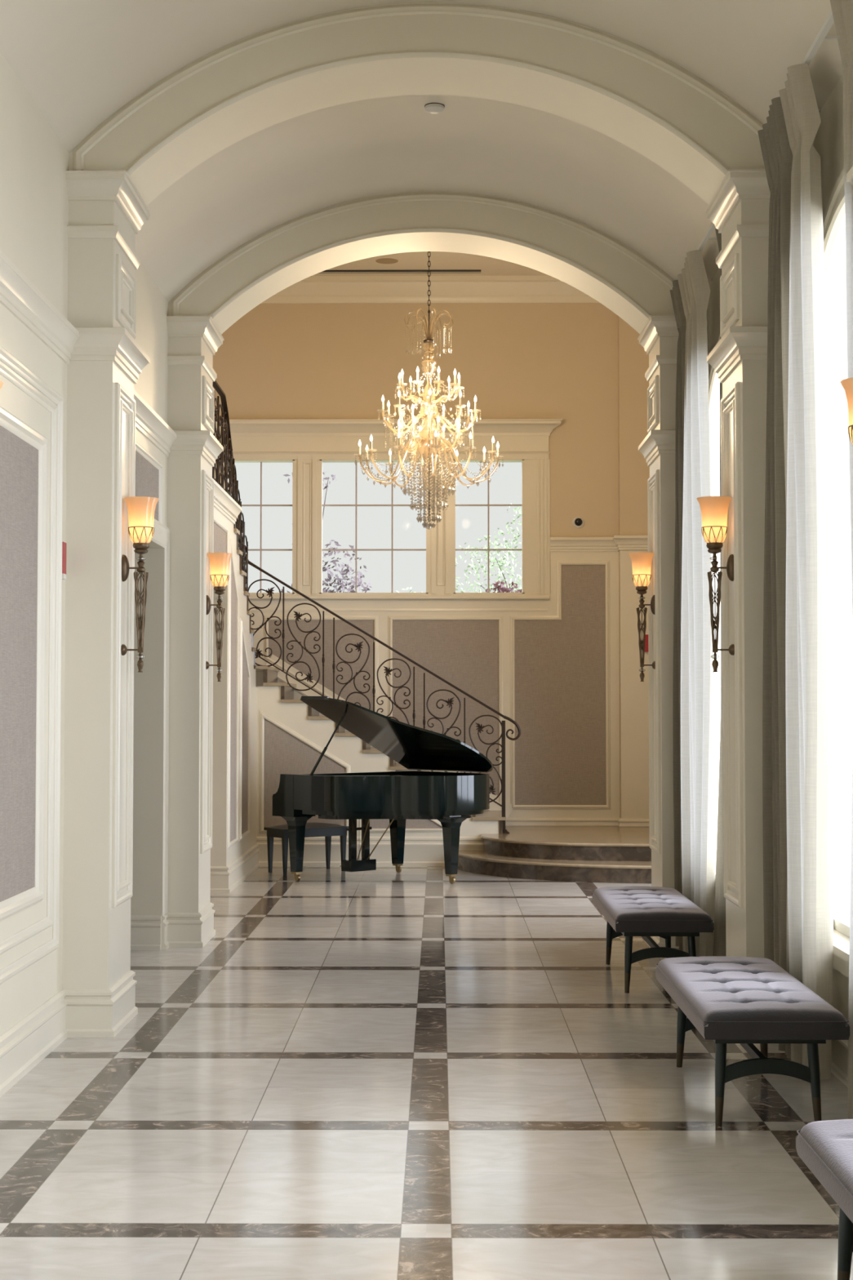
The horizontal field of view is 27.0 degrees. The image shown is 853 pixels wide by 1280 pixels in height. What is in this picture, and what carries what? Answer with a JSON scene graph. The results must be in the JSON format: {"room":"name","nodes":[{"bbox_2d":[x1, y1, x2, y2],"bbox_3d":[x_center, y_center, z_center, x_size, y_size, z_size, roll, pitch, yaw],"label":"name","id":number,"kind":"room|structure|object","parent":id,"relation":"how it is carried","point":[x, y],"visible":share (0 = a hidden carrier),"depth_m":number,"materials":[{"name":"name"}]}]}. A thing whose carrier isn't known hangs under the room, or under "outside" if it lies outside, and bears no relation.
{"room":"grand hallway","nodes":[
{"label":"grand hallway","id":0,"kind":"room"},
{"bbox_2d":[0,50,257,1035],"bbox_3d":[-1.871,-0.464,7.236,0.395,4.600,20.800,0,-2,0],"label":"wall","id":1,"kind":"structure","parent":0,"point":[37,340],"depth_m":8.16,"materials":[{"name":"beige paint"}]},
{"bbox_2d":[62,541,66,579],"bbox_3d":[-1.725,-0.377,8.433,0.020,0.173,0.080,0,-2,0],"label":"fire alarm","id":2,"kind":"object","parent":1,"relation":"attached to","point":[64,544],"visible":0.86,"depth_m":8.42,"materials":[{"name":"red plastic"}]},
{"bbox_2d":[0,913,168,1097],"bbox_3d":[-1.907,1.620,4.455,0.359,0.222,15.400,0,-2,0],"label":"baseboard","id":3,"kind":"structure","parent":1,"relation":"attached to","point":[25,1044],"depth_m":7.95,"materials":[{"name":"beige paint"}]},
{"bbox_2d":[62,170,151,1037],"bbox_3d":[-1.592,-0.173,8.834,0.300,4.140,0.740,0,-2,0],"label":"pilaster","id":4,"kind":"object","parent":1,"relation":"attached to","point":[106,210],"visible":0.97,"depth_m":8.56,"materials":[{"name":"beige paint"}]},
{"bbox_2d":[120,496,159,672],"bbox_3d":[-1.423,-0.272,8.837,0.179,0.865,0.174,0,-2,0],"label":"wall sconce","id":5,"kind":"object","parent":4,"relation":"attached to","point":[141,509],"visible":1,"depth_m":8.81,"materials":[{"name":"orange glass"}]},
{"bbox_2d":[166,315,223,947],"bbox_3d":[-1.571,-0.052,12.002,0.300,4.140,0.740,0,-2,0],"label":"pilaster","id":6,"kind":"object","parent":1,"relation":"attached to","point":[193,341],"visible":0.98,"depth_m":11.72,"materials":[{"name":"beige paint"}]},
{"bbox_2d":[205,552,232,681],"bbox_3d":[-1.401,-0.151,12.005,0.179,0.865,0.174,0,-2,0],"label":"wall sconce","id":7,"kind":"object","parent":6,"relation":"attached to","point":[219,562],"visible":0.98,"depth_m":11.98,"materials":[{"name":"brown metal"}]},
{"bbox_2d":[210,844,259,893],"bbox_3d":[-1.773,2.019,14.896,0.224,0.222,5.300,0,-2,0],"label":"baseboard","id":8,"kind":"structure","parent":1,"relation":"attached to","point":[224,879],"depth_m":15.45,"materials":[{"name":"beige paint"}]},
{"bbox_2d":[213,496,237,519],"bbox_3d":[-2.282,-1.174,13.991,1.220,0.095,3.280,0,-2,0],"label":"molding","id":9,"kind":"structure","parent":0,"point":[216,499],"depth_m":14.74,"materials":[{"name":"white wood"}]},
{"bbox_2d":[68,2,764,206],"bbox_3d":[0.023,-2.680,8.912,3.550,0.914,0.614,0,-2,0],"label":"arch","id":10,"kind":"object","parent":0,"point":[621,90],"depth_m":8.63,"materials":[{"name":"beige paint"}]},
{"bbox_2d":[0,0,842,302],"bbox_3d":[-0.009,-3.074,4.371,4.200,1.103,14.900,0,-2,0],"label":"ceiling","id":11,"kind":"structure","parent":0,"point":[80,62],"depth_m":10.10,"materials":[{"name":"paint"}]},
{"bbox_2d":[424,102,444,113],"bbox_3d":[0.046,-3.023,10.123,0.116,0.036,0.116,0,-2,0],"label":"smoke detector","id":12,"kind":"object","parent":11,"relation":"attached to","point":[432,108],"visible":1,"depth_m":10.09,"materials":[{"name":"white plastic"}]},
{"bbox_2d":[168,191,675,334],"bbox_3d":[0.044,-3.141,12.102,3.550,2.079,0.614,0,-2,0],"label":"arch","id":13,"kind":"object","parent":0,"point":[570,251],"depth_m":11.79,"materials":[{"name":"beige paint"}]},
{"bbox_2d":[0,866,852,1279],"bbox_3d":[-0.739,1.982,7.085,7.700,0.300,20.900,0,-2,0],"label":"floor","id":14,"kind":"structure","parent":0,"point":[381,1073],"depth_m":6.77,"materials":[{"name":"tile"}]},
{"bbox_2d":[263,822,348,875],"bbox_3d":[-1.141,1.979,16.965,0.740,0.461,0.360,2,-3,-36],"label":"piano bench","id":15,"kind":"object","parent":14,"relation":"on","point":[326,830],"visible":0.8,"depth_m":16.87,"materials":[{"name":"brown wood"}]},
{"bbox_2d":[266,822,342,829],"bbox_3d":[-1.141,1.766,16.973,0.710,0.035,0.330,2,-3,-36],"label":"cushion","id":16,"kind":"object","parent":15,"relation":"on","point":[313,825],"depth_m":16.88,"materials":[{"name":"black leather"}]},
{"bbox_2d":[272,696,493,884],"bbox_3d":[-0.329,1.339,16.035,1.478,1.667,1.545,2,-3,-43],"label":"grand piano","id":17,"kind":"object","parent":14,"relation":"on","point":[450,798],"visible":1,"depth_m":15.80,"materials":[{"name":"black paint"}]},
{"bbox_2d":[233,521,651,883],"bbox_3d":[0.153,0.574,17.125,6.054,3.280,3.210,0,-2,0],"label":"staircase","id":18,"kind":"structure","parent":14,"relation":"on","point":[289,741],"depth_m":17.53,"materials":[{"name":"beige paint"}]},
{"bbox_2d":[212,380,520,833],"bbox_3d":[-1.502,-0.136,15.574,2.451,3.942,5.962,-1,-2,27],"label":"stair railing","id":19,"kind":"object","parent":18,"relation":"on","point":[227,456],"visible":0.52,"depth_m":17.64,"materials":[{"name":"brown metal"}]},
{"bbox_2d":[592,886,714,993],"bbox_3d":[1.288,1.725,10.293,0.532,0.461,1.458,0,-2,0],"label":"upholstered bench","id":20,"kind":"object","parent":14,"relation":"on","point":[645,912],"visible":0.99,"depth_m":9.75,"materials":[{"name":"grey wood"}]},
{"bbox_2d":[592,886,714,932],"bbox_3d":[1.288,1.548,10.300,0.530,0.108,1.457,0,-2,0],"label":"cushion","id":21,"kind":"object","parent":20,"relation":"on","point":[626,908],"depth_m":9.76,"materials":[{"name":"grey fabric"}]},
{"bbox_2d":[655,955,849,1126],"bbox_3d":[1.282,1.607,7.195,0.532,0.461,1.458,0,-2,0],"label":"upholstered bench","id":22,"kind":"object","parent":14,"relation":"on","point":[744,1001],"visible":1,"depth_m":6.66,"materials":[{"name":"grey fabric"}]},
{"bbox_2d":[655,955,849,1039],"bbox_3d":[1.282,1.430,7.202,0.530,0.108,1.457,0,-2,0],"label":"cushion","id":23,"kind":"object","parent":22,"relation":"on","point":[725,997],"depth_m":6.75,"materials":[{"name":"grey fabric"}]},
{"bbox_2d":[795,1119,852,1279],"bbox_3d":[1.260,1.487,4.078,0.532,0.461,1.458,0,-2,0],"label":"upholstered bench","id":24,"kind":"object","parent":14,"relation":"on","point":[825,1147],"visible":1,"depth_m":4.59,"materials":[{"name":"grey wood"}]},
{"bbox_2d":[795,1119,852,1222],"bbox_3d":[1.260,1.311,4.084,0.530,0.108,1.457,0,-2,0],"label":"cushion","id":25,"kind":"object","parent":24,"relation":"on","point":[826,1147],"depth_m":4.52,"materials":[{"name":"grey fabric"}]},
{"bbox_2d":[212,302,649,817],"bbox_3d":[0.216,-0.782,18.823,6.150,6.120,0.340,0,-2,0],"label":"wall","id":26,"kind":"structure","parent":0,"point":[582,365],"depth_m":18.87,"materials":[{"name":"beige paint"}]},
{"bbox_2d":[227,459,294,593],"bbox_3d":[-1.762,-1.197,18.887,0.732,1.425,0.150,0,-2,0],"label":"window","id":27,"kind":"structure","parent":26,"relation":"in","point":[260,461],"depth_m":18.89,"materials":[{"name":"beige paint"}]},
{"bbox_2d":[319,459,428,593],"bbox_3d":[-0.556,-1.197,18.879,1.150,1.425,0.150,0,-2,0],"label":"window","id":28,"kind":"structure","parent":26,"relation":"in","point":[322,461],"depth_m":18.88,"materials":[{"name":"beige paint"}]},
{"bbox_2d":[261,275,599,303],"bbox_3d":[0.165,-3.716,18.765,6.050,0.260,0.280,0,-2,0],"label":"trim","id":29,"kind":"structure","parent":26,"relation":"attached to","point":[312,289],"depth_m":18.84,"materials":[{"name":"beige paint"}]},
{"bbox_2d":[214,418,648,818],"bbox_3d":[0.165,-0.184,18.675,6.050,4.275,0.250,0,-2,0],"label":"panelling","id":30,"kind":"object","parent":26,"relation":"attached to","point":[548,663],"visible":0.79,"depth_m":18.74,"materials":[{"name":"beige paint"}]},
{"bbox_2d":[644,634,648,652],"bbox_3d":[2.325,0.034,18.571,0.090,0.180,0.045,0,-2,0],"label":"fire alarm","id":31,"kind":"object","parent":30,"relation":"attached to","point":[646,650],"visible":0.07,"depth_m":18.55,"materials":[{"name":"red plastic"}]},
{"bbox_2d":[453,459,524,593],"bbox_3d":[0.659,-1.198,18.870,0.752,1.425,0.150,0,-2,0],"label":"window","id":32,"kind":"structure","parent":26,"relation":"in","point":[455,549],"depth_m":18.84,"materials":[{"name":"beige paint"}]},
{"bbox_2d":[505,817,649,826],"bbox_3d":[1.990,1.907,18.581,2.400,0.088,0.168,0,-2,0],"label":"baseboard","id":33,"kind":"structure","parent":26,"relation":"attached to","point":[620,822],"depth_m":18.65,"materials":[{"name":"beige paint"}]},
{"bbox_2d":[572,515,584,528],"bbox_3d":[1.606,-1.246,18.773,0.124,0.124,0.056,0,-2,0],"label":"security camera","id":34,"kind":"object","parent":26,"relation":"attached to","point":[578,522],"visible":1,"depth_m":18.77,"materials":[{"name":"black plastic"}]},
{"bbox_2d":[312,251,549,275],"bbox_3d":[0.142,-4.046,15.490,6.250,0.150,7.250,0,-2,0],"label":"ceiling","id":35,"kind":"structure","parent":0,"point":[416,260],"depth_m":18.31,"materials":[{"name":"paint"}]},
{"bbox_2d":[374,257,399,263],"bbox_3d":[-0.404,-3.866,18.134,0.250,0.008,0.250,0,-2,0],"label":"ceiling speaker","id":36,"kind":"object","parent":35,"relation":"attached to","point":[385,260],"visible":1,"depth_m":18.11,"materials":[{"name":"paint"}]},
{"bbox_2d":[318,269,480,273],"bbox_3d":[-0.511,-3.846,18.564,2.160,0.016,0.090,0,-2,0],"label":"ceiling vent","id":37,"kind":"object","parent":35,"relation":"in","point":[435,270],"visible":0.64,"depth_m":18.54,"materials":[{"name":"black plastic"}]},
{"bbox_2d":[354,251,503,529],"bbox_3d":[0.022,-2.466,15.406,1.288,3.015,1.291,0,-2,0],"label":"chandelier","id":38,"kind":"object","parent":35,"relation":"hanging from","point":[429,443],"visible":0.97,"depth_m":15.32,"materials":[{"name":"brown metal"}]},
{"bbox_2d":[706,75,848,1019],"bbox_3d":[1.821,-0.567,4.553,0.145,4.600,15.480,0,-2,0],"label":"wall","id":39,"kind":"structure","parent":0,"point":[828,142],"depth_m":7.87,"materials":[{"name":"beige paint"}]},
{"bbox_2d":[637,315,679,947],"bbox_3d":[1.642,-0.052,11.980,0.335,4.140,0.740,0,-2,0],"label":"pilaster","id":40,"kind":"object","parent":39,"relation":"attached to","point":[659,337],"visible":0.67,"depth_m":11.73,"materials":[{"name":"beige paint"}]},
{"bbox_2d":[628,552,655,681],"bbox_3d":[1.455,-0.152,11.985,0.179,0.865,0.174,0,-2,0],"label":"wall sconce","id":41,"kind":"object","parent":40,"relation":"attached to","point":[641,562],"visible":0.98,"depth_m":11.96,"materials":[{"name":"brown metal"}]},
{"bbox_2d":[697,222,717,280],"bbox_3d":[1.705,-2.328,10.445,0.167,0.090,2.320,0,-2,0],"label":"track","id":42,"kind":"object","parent":39,"relation":"attached to","point":[707,237],"visible":0.18,"depth_m":10.36,"materials":[{"name":"white plastic"}]},
{"bbox_2d":[670,280,686,951],"bbox_3d":[1.649,-0.152,11.399,0.150,4.255,0.425,0,-2,7],"label":"curtain","id":43,"kind":"object","parent":42,"relation":"hanging from","point":[680,317],"visible":0.38,"depth_m":11.39,"materials":[{"name":"grey fabric"}]},
{"bbox_2d":[677,249,715,956],"bbox_3d":[1.647,-0.174,10.828,0.175,4.255,0.769,0,-2,3],"label":"curtain","id":44,"kind":"object","parent":42,"relation":"hanging from","point":[698,719],"visible":0.9,"depth_m":10.60,"materials":[{"name":"white fabric"}]},
{"bbox_2d":[713,224,726,955],"bbox_3d":[1.632,-0.220,9.629,0.157,4.255,0.874,0,-2,0],"label":"curtain","id":45,"kind":"object","parent":42,"relation":"hanging from","point":[720,946],"visible":0.07,"depth_m":9.71,"materials":[{"name":"grey fabric"}]},
{"bbox_2d":[708,336,720,887],"bbox_3d":[1.829,-0.198,10.398,0.200,3.440,2.240,0,-2,0],"label":"window","id":46,"kind":"structure","parent":39,"relation":"in","point":[713,380],"depth_m":11.19,"materials":[{"name":"glass"}]},
{"bbox_2d":[706,168,770,958],"bbox_3d":[1.620,-0.174,8.812,0.335,4.140,0.740,0,-2,0],"label":"pilaster","id":47,"kind":"object","parent":39,"relation":"attached to","point":[740,207],"visible":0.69,"depth_m":8.56,"materials":[{"name":"beige paint"}]},
{"bbox_2d":[697,496,734,671],"bbox_3d":[1.433,-0.273,8.817,0.179,0.865,0.174,0,-2,0],"label":"wall sconce","id":48,"kind":"object","parent":47,"relation":"attached to","point":[714,509],"visible":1,"depth_m":8.79,"materials":[{"name":"brown metal"}]},
{"bbox_2d":[801,9,837,112],"bbox_3d":[1.683,-2.447,7.317,0.167,0.090,2.260,0,-2,0],"label":"track","id":49,"kind":"object","parent":39,"relation":"attached to","point":[821,36],"visible":0.46,"depth_m":7.31,"materials":[{"name":"white plastic"}]},
{"bbox_2d":[757,97,793,1058],"bbox_3d":[1.624,-0.277,8.137,0.146,4.255,0.655,0,-2,4],"label":"curtain","id":50,"kind":"object","parent":49,"relation":"hanging from","point":[776,151],"visible":0.67,"depth_m":8.08,"materials":[{"name":"grey fabric"}]},
{"bbox_2d":[778,63,835,1081],"bbox_3d":[1.629,-0.297,7.600,0.175,4.255,0.429,0,-2,4],"label":"curtain","id":51,"kind":"object","parent":49,"relation":"hanging from","point":[810,652],"visible":0.93,"depth_m":7.48,"materials":[{"name":"white fabric"}]},
{"bbox_2d":[830,0,852,1119],"bbox_3d":[1.615,-0.340,6.487,0.150,4.255,0.584,0,-2,-2],"label":"curtain","id":52,"kind":"object","parent":49,"relation":"hanging from","point":[842,10],"visible":0.95,"depth_m":6.66,"materials":[{"name":"white fabric"}]},
{"bbox_2d":[822,168,849,978],"bbox_3d":[1.807,-0.319,7.230,0.200,3.440,2.240,0,-2,0],"label":"window","id":53,"kind":"structure","parent":39,"relation":"in","point":[834,217],"depth_m":8.09,"materials":[{"name":"glass"}]},
{"bbox_2d":[831,1040,848,1087],"bbox_3d":[1.730,1.615,4.330,0.034,0.222,15.200,0,-2,0],"label":"baseboard","id":54,"kind":"structure","parent":39,"relation":"attached to","point":[839,1066],"depth_m":7.49,"materials":[{"name":"beige paint"}]},
{"bbox_2d":[846,166,852,184],"bbox_3d":[1.598,-0.295,5.644,0.335,4.140,0.740,0,-2,0],"label":"pilaster","id":55,"kind":"object","parent":39,"relation":"attached to","point":[850,174],"visible":1,"depth_m":6.03,"materials":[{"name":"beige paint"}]},
{"bbox_2d":[840,377,852,444],"bbox_3d":[1.411,-0.394,5.650,0.179,0.865,0.174,0,-2,0],"label":"wall sconce","id":56,"kind":"object","parent":55,"relation":"attached to","point":[847,384],"visible":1,"depth_m":5.65,"materials":[{"name":"orange glass"}]},
{"bbox_2d":[842,291,852,923],"bbox_3d":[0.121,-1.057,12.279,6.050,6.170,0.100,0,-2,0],"label":"window","id":57,"kind":"structure","parent":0,"point":[847,531],"depth_m":12.17,"materials":[{"name":"glass"}]},
{"label":"outside","id":58,"kind":"structure","parent":0,"visible":0},
{"bbox_3d":[0.234,3.317,39.401,60.000,0.300,41.000,0,-2,0],"label":"garden","id":59,"kind":"object","parent":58,"visible":0},
{"bbox_2d":[280,469,372,592],"bbox_3d":[-1.527,0.085,24.090,1.597,4.994,1.257,0,-2,0],"label":"tree","id":60,"kind":"object","parent":59,"relation":"on","point":[342,572],"visible":0.16,"depth_m":24.01,"materials":[{"name":"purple plant"}]},
{"bbox_2d":[395,502,521,592],"bbox_3d":[0.603,0.274,26.019,2.905,4.764,1.766,0,-2,0],"label":"tree","id":61,"kind":"object","parent":59,"relation":"on","point":[493,559],"visible":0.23,"depth_m":26.11,"materials":[{"name":"green plant"}]},
{"bbox_2d":[485,580,521,592],"bbox_3d":[1.165,0.879,22.995,0.714,3.322,0.669,2,-3,-42],"label":"shrub","id":62,"kind":"object","parent":59,"relation":"on","point":[501,588],"visible":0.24,"depth_m":22.97,"materials":[{"name":"pink plant"}]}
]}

